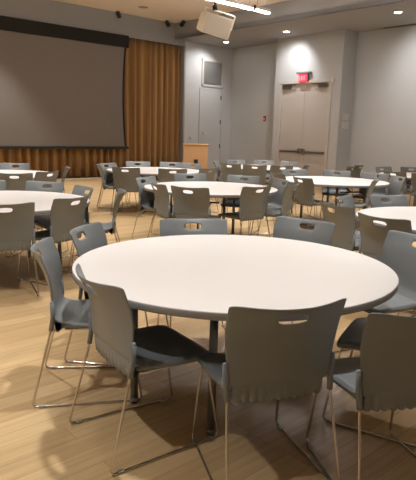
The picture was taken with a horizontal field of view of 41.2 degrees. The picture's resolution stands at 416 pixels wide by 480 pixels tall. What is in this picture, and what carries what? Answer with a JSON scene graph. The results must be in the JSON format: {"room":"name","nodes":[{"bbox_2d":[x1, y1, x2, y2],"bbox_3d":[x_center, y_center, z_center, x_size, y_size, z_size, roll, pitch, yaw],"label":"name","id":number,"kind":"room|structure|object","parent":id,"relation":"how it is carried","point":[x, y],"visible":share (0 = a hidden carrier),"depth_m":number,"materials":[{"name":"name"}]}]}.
{"room":"event hall","nodes":[
{"label":"event hall","id":0,"kind":"room"},
{"bbox_2d":[55,0,287,22],"bbox_3d":[-0.727,-4.883,6.385,15.550,0.120,18.650,-8,15,-41],"label":"ceiling","id":1,"kind":"structure","parent":0,"point":[174,11],"depth_m":15.90,"materials":[{"name":"beige paint"}]},
{"bbox_2d":[0,38,179,177],"bbox_3d":[-6.891,-3.663,13.973,15.864,4.390,0.230,-8,15,-41],"label":"stage curtain","id":2,"kind":"object","parent":1,"relation":"hanging from","point":[152,69],"visible":0.47,"depth_m":18.07,"materials":[{"name":"orange fabric"}]},
{"bbox_2d":[115,11,120,17],"bbox_3d":[-2.694,-6.782,16.660,0.130,0.223,0.210,-8,15,-41],"label":"track spotlight","id":3,"kind":"object","parent":1,"relation":"attached to","point":[118,14],"visible":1,"depth_m":16.62,"materials":[{"name":"black plastic"}]},
{"bbox_2d":[196,0,234,39],"bbox_3d":[0.180,-4.849,11.011,0.744,1.668,0.375,-1,11,-13],"label":"loudspeaker","id":4,"kind":"object","parent":1,"relation":"hanging from","point":[209,23],"visible":1,"depth_m":10.98,"materials":[{"name":"beige plastic"}]},
{"bbox_2d":[203,13,232,38],"bbox_3d":[0.194,-4.244,10.983,0.585,0.445,0.082,-1,11,-13],"label":"grille","id":5,"kind":"object","parent":4,"relation":"attached to","point":[216,25],"depth_m":10.98,"materials":[{"name":"beige metal"}]},
{"bbox_2d":[210,0,255,10],"bbox_3d":[0.241,-5.949,13.347,2.570,0.400,0.120,-8,15,-41],"label":"ceiling light","id":6,"kind":"object","parent":1,"relation":"hanging from","point":[228,2],"visible":0.97,"depth_m":13.78,"materials":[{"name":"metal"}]},
{"bbox_2d":[255,1,269,13],"bbox_3d":[1.406,-6.118,14.371,0.550,0.395,0.100,-8,15,-41],"label":"ceiling light","id":7,"kind":"object","parent":1,"relation":"hanging from","point":[258,9],"visible":1,"depth_m":14.36,"materials":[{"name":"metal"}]},
{"bbox_2d":[255,9,269,13],"bbox_3d":[1.401,-5.942,14.405,0.530,0.035,0.090,-8,15,-41],"label":"diffuser","id":8,"kind":"object","parent":7,"relation":"attached to","point":[267,11],"depth_m":14.41,"materials":[{"name":"white plastic"}]},
{"bbox_2d":[0,173,415,479],"bbox_3d":[-0.024,-0.065,8.429,18.650,0.120,19.550,-8,15,-41],"label":"floor","id":9,"kind":"structure","parent":0,"point":[36,443],"depth_m":2.98,"materials":[{"name":"brown wood"}]},
{"bbox_2d":[0,180,14,256],"bbox_3d":[-2.585,-0.254,6.502,0.524,0.849,0.609,-5,13,-29],"label":"chair","id":10,"kind":"object","parent":9,"relation":"on","point":[2,182],"visible":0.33,"depth_m":6.72,"materials":[{"name":"grey plastic"}]},
{"bbox_2d":[0,163,29,169],"bbox_3d":[-3.444,-0.920,9.798,0.523,0.849,0.609,0,11,-8],"label":"chair","id":11,"kind":"object","parent":9,"relation":"on","point":[3,166],"visible":0.24,"depth_m":9.97,"materials":[{"name":"grey plastic"}]},
{"bbox_2d":[0,173,34,229],"bbox_3d":[-2.832,-0.582,8.153,0.523,0.849,0.609,-2,12,-18],"label":"chair","id":12,"kind":"object","parent":9,"relation":"on","point":[18,184],"visible":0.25,"depth_m":7.89,"materials":[{"name":"grey plastic"}]},
{"bbox_2d":[0,202,38,295],"bbox_3d":[-1.847,0.053,5.032,0.524,0.849,0.609,-3,12,-23],"label":"chair","id":13,"kind":"object","parent":9,"relation":"on","point":[17,232],"visible":0.98,"depth_m":4.86,"materials":[{"name":"grey plastic"}]},
{"bbox_2d":[0,170,57,179],"bbox_3d":[-3.372,-0.704,8.989,1.840,0.740,1.840,-8,14,-39],"label":"round table","id":14,"kind":"object","parent":9,"relation":"on","point":[1,171],"visible":0.29,"depth_m":9.31,"materials":[{"name":"white plastic"}]},
{"bbox_2d":[6,181,68,257],"bbox_3d":[-2.027,-0.246,6.541,0.524,0.849,0.609,4,11,13],"label":"chair","id":15,"kind":"object","parent":9,"relation":"on","point":[58,187],"visible":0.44,"depth_m":6.70,"materials":[{"name":"grey plastic"}]},
{"bbox_2d":[0,191,89,263],"bbox_3d":[-2.171,-0.050,5.800,1.840,0.740,1.840,9,13,33],"label":"round table","id":16,"kind":"object","parent":9,"relation":"on","point":[43,201],"visible":0.63,"depth_m":5.96,"materials":[{"name":"white laminate"}]},
{"bbox_2d":[34,170,58,228],"bbox_3d":[-2.632,-0.650,8.531,0.609,0.849,0.523,7,12,25],"label":"chair","id":17,"kind":"object","parent":9,"relation":"on","point":[39,176],"visible":0.24,"depth_m":8.32,"materials":[{"name":"grey plastic"}]},
{"bbox_2d":[17,194,88,285],"bbox_3d":[-1.516,-0.029,5.500,0.609,0.849,0.524,7,12,26],"label":"chair","id":18,"kind":"object","parent":9,"relation":"on","point":[64,216],"visible":0.68,"depth_m":5.32,"materials":[{"name":"grey plastic"}]},
{"bbox_2d":[33,185,93,267],"bbox_3d":[-1.593,-0.163,6.179,0.609,0.849,0.524,-6,14,-35],"label":"chair","id":19,"kind":"object","parent":9,"relation":"on","point":[78,189],"visible":0.26,"depth_m":6.21,"materials":[{"name":"grey plastic"}]},
{"bbox_2d":[61,166,69,192],"bbox_3d":[-2.624,-0.805,9.325,0.609,0.849,0.523,-1,11,-12],"label":"chair","id":20,"kind":"object","parent":9,"relation":"on","point":[66,168],"visible":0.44,"depth_m":9.15,"materials":[{"name":"grey plastic"}]},
{"bbox_2d":[30,237,141,407],"bbox_3d":[-0.691,0.442,3.199,0.609,0.849,0.524,0,11,-9],"label":"chair","id":21,"kind":"object","parent":9,"relation":"on","point":[68,314],"visible":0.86,"depth_m":3.14,"materials":[{"name":"grey plastic"}]},
{"bbox_2d":[68,188,125,272],"bbox_3d":[-1.191,-0.115,5.986,0.609,0.849,0.525,0,11,-9],"label":"chair","id":22,"kind":"object","parent":9,"relation":"on","point":[110,227],"visible":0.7,"depth_m":5.81,"materials":[{"name":"grey plastic"}]},
{"bbox_2d":[96,164,129,211],"bbox_3d":[-1.780,-0.978,10.331,0.609,0.849,0.523,-1,11,-14],"label":"chair","id":23,"kind":"object","parent":9,"relation":"on","point":[99,167],"visible":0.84,"depth_m":10.13,"materials":[{"name":"grey plastic"}]},
{"bbox_2d":[64,222,168,365],"bbox_3d":[-0.592,0.346,3.709,0.609,0.849,0.524,4,11,10],"label":"chair","id":24,"kind":"object","parent":9,"relation":"on","point":[94,232],"visible":0.3,"depth_m":3.72,"materials":[{"name":"grey plastic"}]},
{"bbox_2d":[97,163,136,209],"bbox_3d":[-1.753,-1.053,10.723,0.609,0.849,0.523,7,12,27],"label":"chair","id":25,"kind":"object","parent":9,"relation":"on","point":[108,177],"visible":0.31,"depth_m":10.74,"materials":[{"name":"grey plastic"}]},
{"bbox_2d":[111,167,145,215],"bbox_3d":[-1.417,-0.899,9.979,0.523,0.849,0.609,3,11,8],"label":"chair","id":26,"kind":"object","parent":9,"relation":"on","point":[126,181],"visible":0.77,"depth_m":9.75,"materials":[{"name":"grey plastic"}]},
{"bbox_2d":[125,161,149,204],"bbox_3d":[-1.420,-1.180,11.419,0.523,0.849,0.609,-1,11,-14],"label":"chair","id":27,"kind":"object","parent":9,"relation":"on","point":[128,163],"visible":0.3,"depth_m":11.59,"materials":[{"name":"grey plastic"}]},
{"bbox_2d":[69,263,217,475],"bbox_3d":[-0.317,0.550,2.699,0.609,0.849,0.524,-6,13,-33],"label":"chair","id":28,"kind":"object","parent":9,"relation":"on","point":[131,351],"visible":0.98,"depth_m":2.55,"materials":[{"name":"grey plastic"}]},
{"bbox_2d":[132,176,173,239],"bbox_3d":[-0.677,-0.435,7.705,0.609,0.849,0.523,7,12,25],"label":"chair","id":29,"kind":"object","parent":9,"relation":"on","point":[146,199],"visible":0.61,"depth_m":7.70,"materials":[{"name":"grey plastic"}]},
{"bbox_2d":[107,167,198,211],"bbox_3d":[-1.033,-0.984,10.756,1.840,0.740,1.840,0,11,-10],"label":"round table","id":30,"kind":"object","parent":9,"relation":"on","point":[144,171],"visible":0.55,"depth_m":10.38,"materials":[{"name":"white laminate"}]},
{"bbox_2d":[157,162,182,182],"bbox_3d":[-0.797,-1.177,11.491,0.523,0.849,0.609,3,11,6],"label":"chair","id":31,"kind":"object","parent":9,"relation":"on","point":[162,164],"visible":0.2,"depth_m":11.66,"materials":[{"name":"grey plastic"}]},
{"bbox_2d":[157,168,186,216],"bbox_3d":[-0.655,-0.874,9.959,0.523,0.849,0.609,0,11,-8],"label":"chair","id":32,"kind":"object","parent":9,"relation":"on","point":[164,175],"visible":0.23,"depth_m":9.67,"materials":[{"name":"grey plastic"}]},
{"bbox_2d":[147,181,199,237],"bbox_3d":[-0.436,-0.314,7.118,0.609,0.849,0.523,-4,12,-26],"label":"chair","id":33,"kind":"object","parent":9,"relation":"on","point":[161,203],"visible":0.76,"depth_m":6.91,"materials":[{"name":"grey plastic"}]},
{"bbox_2d":[169,163,201,204],"bbox_3d":[-0.473,-1.125,11.273,0.523,0.849,0.609,10,14,37],"label":"chair","id":34,"kind":"object","parent":9,"relation":"on","point":[185,165],"visible":0.11,"depth_m":11.43,"materials":[{"name":"grey plastic"}]},
{"bbox_2d":[157,219,227,329],"bbox_3d":[-0.080,0.306,3.985,0.525,0.849,0.609,0,11,-10],"label":"chair","id":35,"kind":"object","parent":9,"relation":"on","point":[168,227],"visible":0.18,"depth_m":4.16,"materials":[{"name":"grey plastic"}]},
{"bbox_2d":[174,173,210,214],"bbox_3d":[-0.231,-0.574,8.479,0.523,0.849,0.609,-1,11,-15],"label":"chair","id":36,"kind":"object","parent":9,"relation":"on","point":[177,176],"visible":0.23,"depth_m":8.65,"materials":[{"name":"grey plastic"}]},
{"bbox_2d":[171,185,220,228],"bbox_3d":[-0.139,-0.257,6.867,0.523,0.849,0.609,6,12,24],"label":"chair","id":37,"kind":"object","parent":9,"relation":"on","point":[195,205],"visible":0.78,"depth_m":6.63,"materials":[{"name":"grey plastic"}]},
{"bbox_2d":[183,144,208,168],"bbox_3d":[-0.318,-1.815,13.932,0.640,1.195,0.520,1,11,-2],"label":"lectern","id":38,"kind":"object","parent":9,"relation":"on","point":[193,153],"visible":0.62,"depth_m":13.63,"materials":[{"name":"brown wood"}]},
{"bbox_2d":[198,168,218,212],"bbox_3d":[-0.176,-0.929,10.307,0.609,0.849,0.523,10,14,37],"label":"chair","id":39,"kind":"object","parent":9,"relation":"on","point":[210,176],"visible":0.31,"depth_m":10.12,"materials":[{"name":"grey plastic"}]},
{"bbox_2d":[144,181,277,233],"bbox_3d":[0.030,-0.365,7.730,1.840,0.740,1.840,3,11,9],"label":"round table","id":40,"kind":"object","parent":9,"relation":"on","point":[224,190],"visible":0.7,"depth_m":7.62,"materials":[{"name":"white laminate"}]},
{"bbox_2d":[211,161,222,200],"bbox_3d":[0.396,-1.337,12.483,0.609,0.849,0.523,3,11,8],"label":"chair","id":41,"kind":"object","parent":9,"relation":"on","point":[216,164],"visible":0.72,"depth_m":12.53,"materials":[{"name":"grey plastic"}]},
{"bbox_2d":[217,163,240,201],"bbox_3d":[0.584,-1.251,12.069,0.523,0.849,0.609,8,13,31],"label":"chair","id":42,"kind":"object","parent":9,"relation":"on","point":[235,169],"visible":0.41,"depth_m":11.83,"materials":[{"name":"grey plastic"}]},
{"bbox_2d":[72,235,398,435],"bbox_3d":[0.139,0.499,3.312,1.840,0.740,1.840,9,14,35],"label":"round table","id":43,"kind":"object","parent":9,"relation":"on","point":[186,276],"visible":0.8,"depth_m":2.97,"materials":[{"name":"white laminate"}]},
{"bbox_2d":[227,159,244,178],"bbox_3d":[0.774,-1.510,13.426,0.523,0.849,0.609,-4,12,-27],"label":"chair","id":44,"kind":"object","parent":9,"relation":"on","point":[242,161],"visible":0.19,"depth_m":13.62,"materials":[{"name":"grey plastic"}]},
{"bbox_2d":[220,175,259,235],"bbox_3d":[0.471,-0.532,8.363,0.523,0.849,0.609,5,11,16],"label":"chair","id":45,"kind":"object","parent":9,"relation":"on","point":[230,178],"visible":0.38,"depth_m":8.51,"materials":[{"name":"grey plastic"}]},
{"bbox_2d":[218,185,271,236],"bbox_3d":[0.463,-0.297,7.158,0.523,0.849,0.609,-8,14,-39],"label":"chair","id":46,"kind":"object","parent":9,"relation":"on","point":[253,205],"visible":0.88,"depth_m":6.95,"materials":[{"name":"grey plastic"}]},
{"bbox_2d":[242,164,266,185],"bbox_3d":[0.988,-1.200,11.865,0.523,0.849,0.609,3,11,5],"label":"chair","id":47,"kind":"object","parent":9,"relation":"on","point":[261,171],"visible":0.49,"depth_m":11.61,"materials":[{"name":"grey plastic"}]},
{"bbox_2d":[220,165,300,173],"bbox_3d":[1.186,-1.298,12.680,1.840,0.740,1.840,8,13,29],"label":"round table","id":48,"kind":"object","parent":9,"relation":"on","point":[268,166],"visible":0.19,"depth_m":12.44,"materials":[{"name":"white plastic"}]},
{"bbox_2d":[253,160,273,178],"bbox_3d":[1.343,-1.513,13.523,0.523,0.849,0.609,3,11,6],"label":"chair","id":49,"kind":"object","parent":9,"relation":"on","point":[256,162],"visible":0.33,"depth_m":13.69,"materials":[{"name":"grey plastic"}]},
{"bbox_2d":[239,178,288,235],"bbox_3d":[0.827,-0.448,7.983,0.609,0.849,0.523,-2,11,-16],"label":"chair","id":50,"kind":"object","parent":9,"relation":"on","point":[275,200],"visible":0.57,"depth_m":8.05,"materials":[{"name":"grey plastic"}]},
{"bbox_2d":[191,298,346,479],"bbox_3d":[0.241,0.613,2.457,0.524,0.849,0.609,-2,12,-18],"label":"chair","id":51,"kind":"object","parent":9,"relation":"on","point":[263,358],"visible":1,"depth_m":2.23,"materials":[{"name":"grey plastic"}]},
{"bbox_2d":[247,183,298,235],"bbox_3d":[0.888,-0.343,7.455,0.609,0.849,0.523,6,12,24],"label":"chair","id":52,"kind":"object","parent":9,"relation":"on","point":[286,205],"visible":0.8,"depth_m":7.26,"materials":[{"name":"grey plastic"}]},
{"bbox_2d":[264,165,292,202],"bbox_3d":[1.485,-1.189,11.877,0.523,0.849,0.609,-1,11,-14],"label":"chair","id":53,"kind":"object","parent":9,"relation":"on","point":[274,169],"visible":0.4,"depth_m":11.59,"materials":[{"name":"grey plastic"}]},
{"bbox_2d":[269,161,298,196],"bbox_3d":[1.802,-1.444,13.229,0.523,0.849,0.609,11,15,41],"label":"chair","id":54,"kind":"object","parent":9,"relation":"on","point":[283,163],"visible":0.17,"depth_m":13.36,"materials":[{"name":"grey plastic"}]},
{"bbox_2d":[265,173,308,224],"bbox_3d":[1.365,-0.711,9.407,0.609,0.849,0.523,-2,12,-20],"label":"chair","id":55,"kind":"object","parent":9,"relation":"on","point":[280,176],"visible":0.19,"depth_m":9.20,"materials":[{"name":"grey plastic"}]},
{"bbox_2d":[282,169,314,217],"bbox_3d":[1.662,-0.866,10.244,0.523,0.849,0.609,-2,11,-16],"label":"chair","id":56,"kind":"object","parent":9,"relation":"on","point":[299,172],"visible":0.22,"depth_m":10.42,"materials":[{"name":"grey plastic"}]},
{"bbox_2d":[273,216,334,323],"bbox_3d":[0.594,0.289,4.167,0.524,0.849,0.609,10,14,37],"label":"chair","id":57,"kind":"object","parent":9,"relation":"on","point":[285,227],"visible":0.26,"depth_m":4.31,"materials":[{"name":"grey plastic"}]},
{"bbox_2d":[290,176,333,229],"bbox_3d":[1.647,-0.571,8.731,0.609,0.849,0.523,-4,12,-26],"label":"chair","id":58,"kind":"object","parent":9,"relation":"on","point":[304,193],"visible":0.9,"depth_m":8.55,"materials":[{"name":"grey plastic"}]},
{"bbox_2d":[320,170,350,217],"bbox_3d":[2.356,-0.850,10.261,0.523,0.849,0.609,4,11,14],"label":"chair","id":59,"kind":"object","parent":9,"relation":"on","point":[332,190],"visible":0.62,"depth_m":10.39,"materials":[{"name":"grey plastic"}]},
{"bbox_2d":[286,176,389,217],"bbox_3d":[2.119,-0.652,9.498,1.840,0.740,1.840,-2,12,-20],"label":"round table","id":60,"kind":"object","parent":9,"relation":"on","point":[320,181],"visible":0.61,"depth_m":9.06,"materials":[{"name":"white laminate"}]},
{"bbox_2d":[323,166,354,204],"bbox_3d":[2.911,-1.225,12.268,0.609,0.849,0.523,8,13,29],"label":"chair","id":61,"kind":"object","parent":9,"relation":"on","point":[349,168],"visible":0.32,"depth_m":12.02,"materials":[{"name":"grey plastic"}]},
{"bbox_2d":[320,201,360,252],"bbox_3d":[1.415,0.057,5.474,0.609,0.849,0.523,-4,12,-25],"label":"chair","id":62,"kind":"object","parent":9,"relation":"on","point":[344,236],"visible":0.62,"depth_m":5.25,"materials":[{"name":"grey plastic"}]},
{"bbox_2d":[331,165,363,201],"bbox_3d":[3.266,-1.337,12.889,0.609,0.849,0.523,10,14,37],"label":"chair","id":63,"kind":"object","parent":9,"relation":"on","point":[356,171],"visible":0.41,"depth_m":12.63,"materials":[{"name":"grey plastic"}]},
{"bbox_2d":[336,195,360,238],"bbox_3d":[1.653,-0.021,5.908,0.609,0.849,0.523,8,13,29],"label":"chair","id":64,"kind":"object","parent":9,"relation":"on","point":[348,201],"visible":0.23,"depth_m":6.07,"materials":[{"name":"grey plastic"}]},
{"bbox_2d":[338,179,378,230],"bbox_3d":[2.301,-0.526,8.592,0.609,0.849,0.523,6,12,20],"label":"chair","id":65,"kind":"object","parent":9,"relation":"on","point":[373,183],"visible":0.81,"depth_m":8.37,"materials":[{"name":"grey plastic"}]},
{"bbox_2d":[306,313,415,479],"bbox_3d":[0.784,0.637,2.412,0.525,0.849,0.609,-1,11,-13],"label":"chair","id":66,"kind":"object","parent":9,"relation":"on","point":[383,377],"visible":0.92,"depth_m":2.17,"materials":[{"name":"grey plastic"}]},
{"bbox_2d":[322,317,415,447],"bbox_3d":[0.990,0.542,2.927,0.609,0.849,0.524,7,12,26],"label":"chair","id":67,"kind":"object","parent":9,"relation":"on","point":[350,338],"visible":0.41,"depth_m":2.89,"materials":[{"name":"grey plastic"}]},
{"bbox_2d":[352,172,388,209],"bbox_3d":[2.860,-0.754,9.841,0.523,0.849,0.609,9,13,34],"label":"chair","id":68,"kind":"object","parent":9,"relation":"on","point":[382,177],"visible":0.45,"depth_m":9.93,"materials":[{"name":"grey plastic"}]},
{"bbox_2d":[334,230,415,352],"bbox_3d":[1.164,0.404,3.659,0.609,0.849,0.524,-4,12,-25],"label":"chair","id":69,"kind":"object","parent":9,"relation":"on","point":[398,252],"visible":0.49,"depth_m":3.74,"materials":[{"name":"grey plastic"}]},
{"bbox_2d":[355,207,415,233],"bbox_3d":[2.336,0.169,5.315,1.840,0.740,1.840,-2,12,-20],"label":"round table","id":70,"kind":"object","parent":9,"relation":"on","point":[408,213],"visible":0.59,"depth_m":5.51,"materials":[{"name":"white laminate"}]},
{"bbox_2d":[366,175,405,201],"bbox_3d":[2.960,-0.654,9.342,0.609,0.849,0.523,0,11,-8],"label":"chair","id":71,"kind":"object","parent":9,"relation":"on","point":[395,186],"visible":0.46,"depth_m":9.38,"materials":[{"name":"grey plastic"}]},
{"bbox_2d":[358,212,415,316],"bbox_3d":[1.616,0.192,4.809,0.609,0.849,0.523,-7,14,-38],"label":"chair","id":72,"kind":"object","parent":9,"relation":"on","point":[373,236],"visible":0.52,"depth_m":4.67,"materials":[{"name":"grey plastic"}]},
{"bbox_2d":[370,166,405,204],"bbox_3d":[3.963,-1.156,12.062,0.523,0.849,0.609,-5,13,-31],"label":"chair","id":73,"kind":"object","parent":9,"relation":"on","point":[388,168],"visible":0.2,"depth_m":12.23,"materials":[{"name":"grey plastic"}]},
{"bbox_2d":[369,195,415,234],"bbox_3d":[2.085,-0.040,6.067,0.523,0.849,0.609,-3,12,-21],"label":"chair","id":74,"kind":"object","parent":9,"relation":"on","point":[375,200],"visible":0.29,"depth_m":6.25,"materials":[{"name":"grey plastic"}]},
{"bbox_2d":[378,172,415,206],"bbox_3d":[4.418,-0.952,11.364,1.840,0.740,1.840,-5,13,-29],"label":"round table","id":75,"kind":"object","parent":9,"relation":"on","point":[408,174],"visible":0.16,"depth_m":11.05,"materials":[{"name":"white laminate"}]},
{"bbox_2d":[383,170,411,194],"bbox_3d":[3.749,-0.927,10.857,0.609,0.849,0.523,-7,14,-37],"label":"chair","id":76,"kind":"object","parent":9,"relation":"on","point":[402,174],"visible":0.34,"depth_m":10.56,"materials":[{"name":"grey plastic"}]},
{"bbox_2d":[400,167,415,188],"bbox_3d":[4.514,-1.167,12.197,0.523,0.849,0.609,2,11,4],"label":"chair","id":77,"kind":"object","parent":9,"relation":"on","point":[402,169],"visible":0.37,"depth_m":12.37,"materials":[{"name":"grey plastic"}]},
{"bbox_2d":[409,173,415,206],"bbox_3d":[4.102,-0.859,10.557,0.523,0.849,0.609,5,12,18],"label":"chair","id":78,"kind":"object","parent":9,"relation":"on","point":[413,175],"visible":0.89,"depth_m":10.41,"materials":[{"name":"grey plastic"}]},
{"bbox_2d":[184,41,232,171],"bbox_3d":[-0.149,-4.745,20.138,2.450,4.580,0.700,-8,15,-41],"label":"wall","id":79,"kind":"structure","parent":0,"point":[195,52],"depth_m":19.46,"materials":[{"name":"grey paint"}]},
{"bbox_2d":[0,15,128,148],"bbox_3d":[-4.692,-4.302,15.546,5.840,3.450,0.100,-8,15,-41],"label":"projection screen","id":80,"kind":"object","parent":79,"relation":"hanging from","point":[62,87],"visible":1,"depth_m":15.92,"materials":[{"name":"fabric"}]},
{"bbox_2d":[0,0,184,45],"bbox_3d":[-6.749,-6.071,13.377,16.000,0.790,0.040,-8,15,-41],"label":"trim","id":81,"kind":"structure","parent":79,"relation":"attached to","point":[47,11],"depth_m":16.25,"materials":[{"name":"paint"}]},
{"bbox_2d":[179,45,185,161],"bbox_3d":[-0.967,-4.469,19.233,0.060,4.340,0.420,-8,15,-41],"label":"trim","id":82,"kind":"structure","parent":79,"relation":"attached to","point":[182,48],"depth_m":19.07,"materials":[{"name":"paint"}]},
{"bbox_2d":[198,87,222,172],"bbox_3d":[0.101,-3.918,20.013,1.100,3.020,0.080,-8,15,-41],"label":"door","id":83,"kind":"structure","parent":79,"relation":"in","point":[210,101],"depth_m":20.00,"materials":[{"name":"metal"}]},
{"bbox_2d":[201,58,223,87],"bbox_3d":[0.170,-5.908,19.669,1.020,0.940,0.035,-8,15,-41],"label":"air vent","id":84,"kind":"object","parent":79,"relation":"in","point":[212,70],"visible":1,"depth_m":19.67,"materials":[{"name":"metal"}]},
{"bbox_2d":[175,0,409,38],"bbox_3d":[5.114,-5.479,11.579,0.120,0.620,18.650,-8,15,-41],"label":"trim","id":85,"kind":"structure","parent":0,"point":[278,10],"depth_m":14.88,"materials":[{"name":"paint"}]},
{"bbox_2d":[175,0,415,48],"bbox_3d":[6.070,-5.373,12.474,2.700,0.120,18.650,-8,15,-41],"label":"ceiling","id":86,"kind":"structure","parent":0,"point":[377,17],"depth_m":15.33,"materials":[{"name":"paint"}]},
{"bbox_2d":[384,23,415,28],"bbox_3d":[6.183,-5.625,14.132,0.120,0.012,3.800,-8,15,-41],"label":"ceiling vent","id":87,"kind":"object","parent":86,"relation":"in","point":[415,23],"visible":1,"depth_m":15.16,"materials":[{"name":"metal"}]},
{"bbox_2d":[271,30,357,174],"bbox_3d":[3.255,-4.075,17.445,0.650,4.480,2.570,-8,15,-41],"label":"wall","id":88,"kind":"structure","parent":0,"point":[332,54],"depth_m":16.60,"materials":[{"name":"grey paint"}]},
{"bbox_2d":[275,78,331,175],"bbox_3d":[2.977,-3.399,17.416,0.190,3.150,2.060,-8,15,-41],"label":"door","id":89,"kind":"structure","parent":88,"relation":"in","point":[304,108],"depth_m":17.33,"materials":[{"name":"paint"}]},
{"bbox_2d":[296,71,311,81],"bbox_3d":[2.947,-5.019,17.040,0.140,0.290,0.510,-8,15,-41],"label":"exit sign","id":90,"kind":"object","parent":88,"relation":"attached to","point":[302,76],"visible":1,"depth_m":16.97,"materials":[{"name":"red plastic"}]},
{"bbox_2d":[342,122,347,128],"bbox_3d":[4.114,-3.430,16.583,0.260,0.210,0.037,-8,15,-41],"label":"wall control panel","id":91,"kind":"object","parent":88,"relation":"attached to","point":[345,124],"visible":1,"depth_m":16.55,"materials":[{"name":"beige plastic"}]},
{"bbox_2d":[343,113,348,119],"bbox_3d":[4.113,-3.674,16.529,0.240,0.190,0.037,-8,15,-41],"label":"wall thermostat","id":92,"kind":"object","parent":88,"relation":"attached to","point":[345,116],"visible":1,"depth_m":16.49,"materials":[{"name":"beige plastic"}]},
{"bbox_2d":[229,25,415,177],"bbox_3d":[6.942,-3.357,14.020,0.200,4.580,19.500,-8,15,-41],"label":"wall","id":93,"kind":"structure","parent":0,"point":[383,121],"depth_m":16.31,"materials":[{"name":"grey paint"}]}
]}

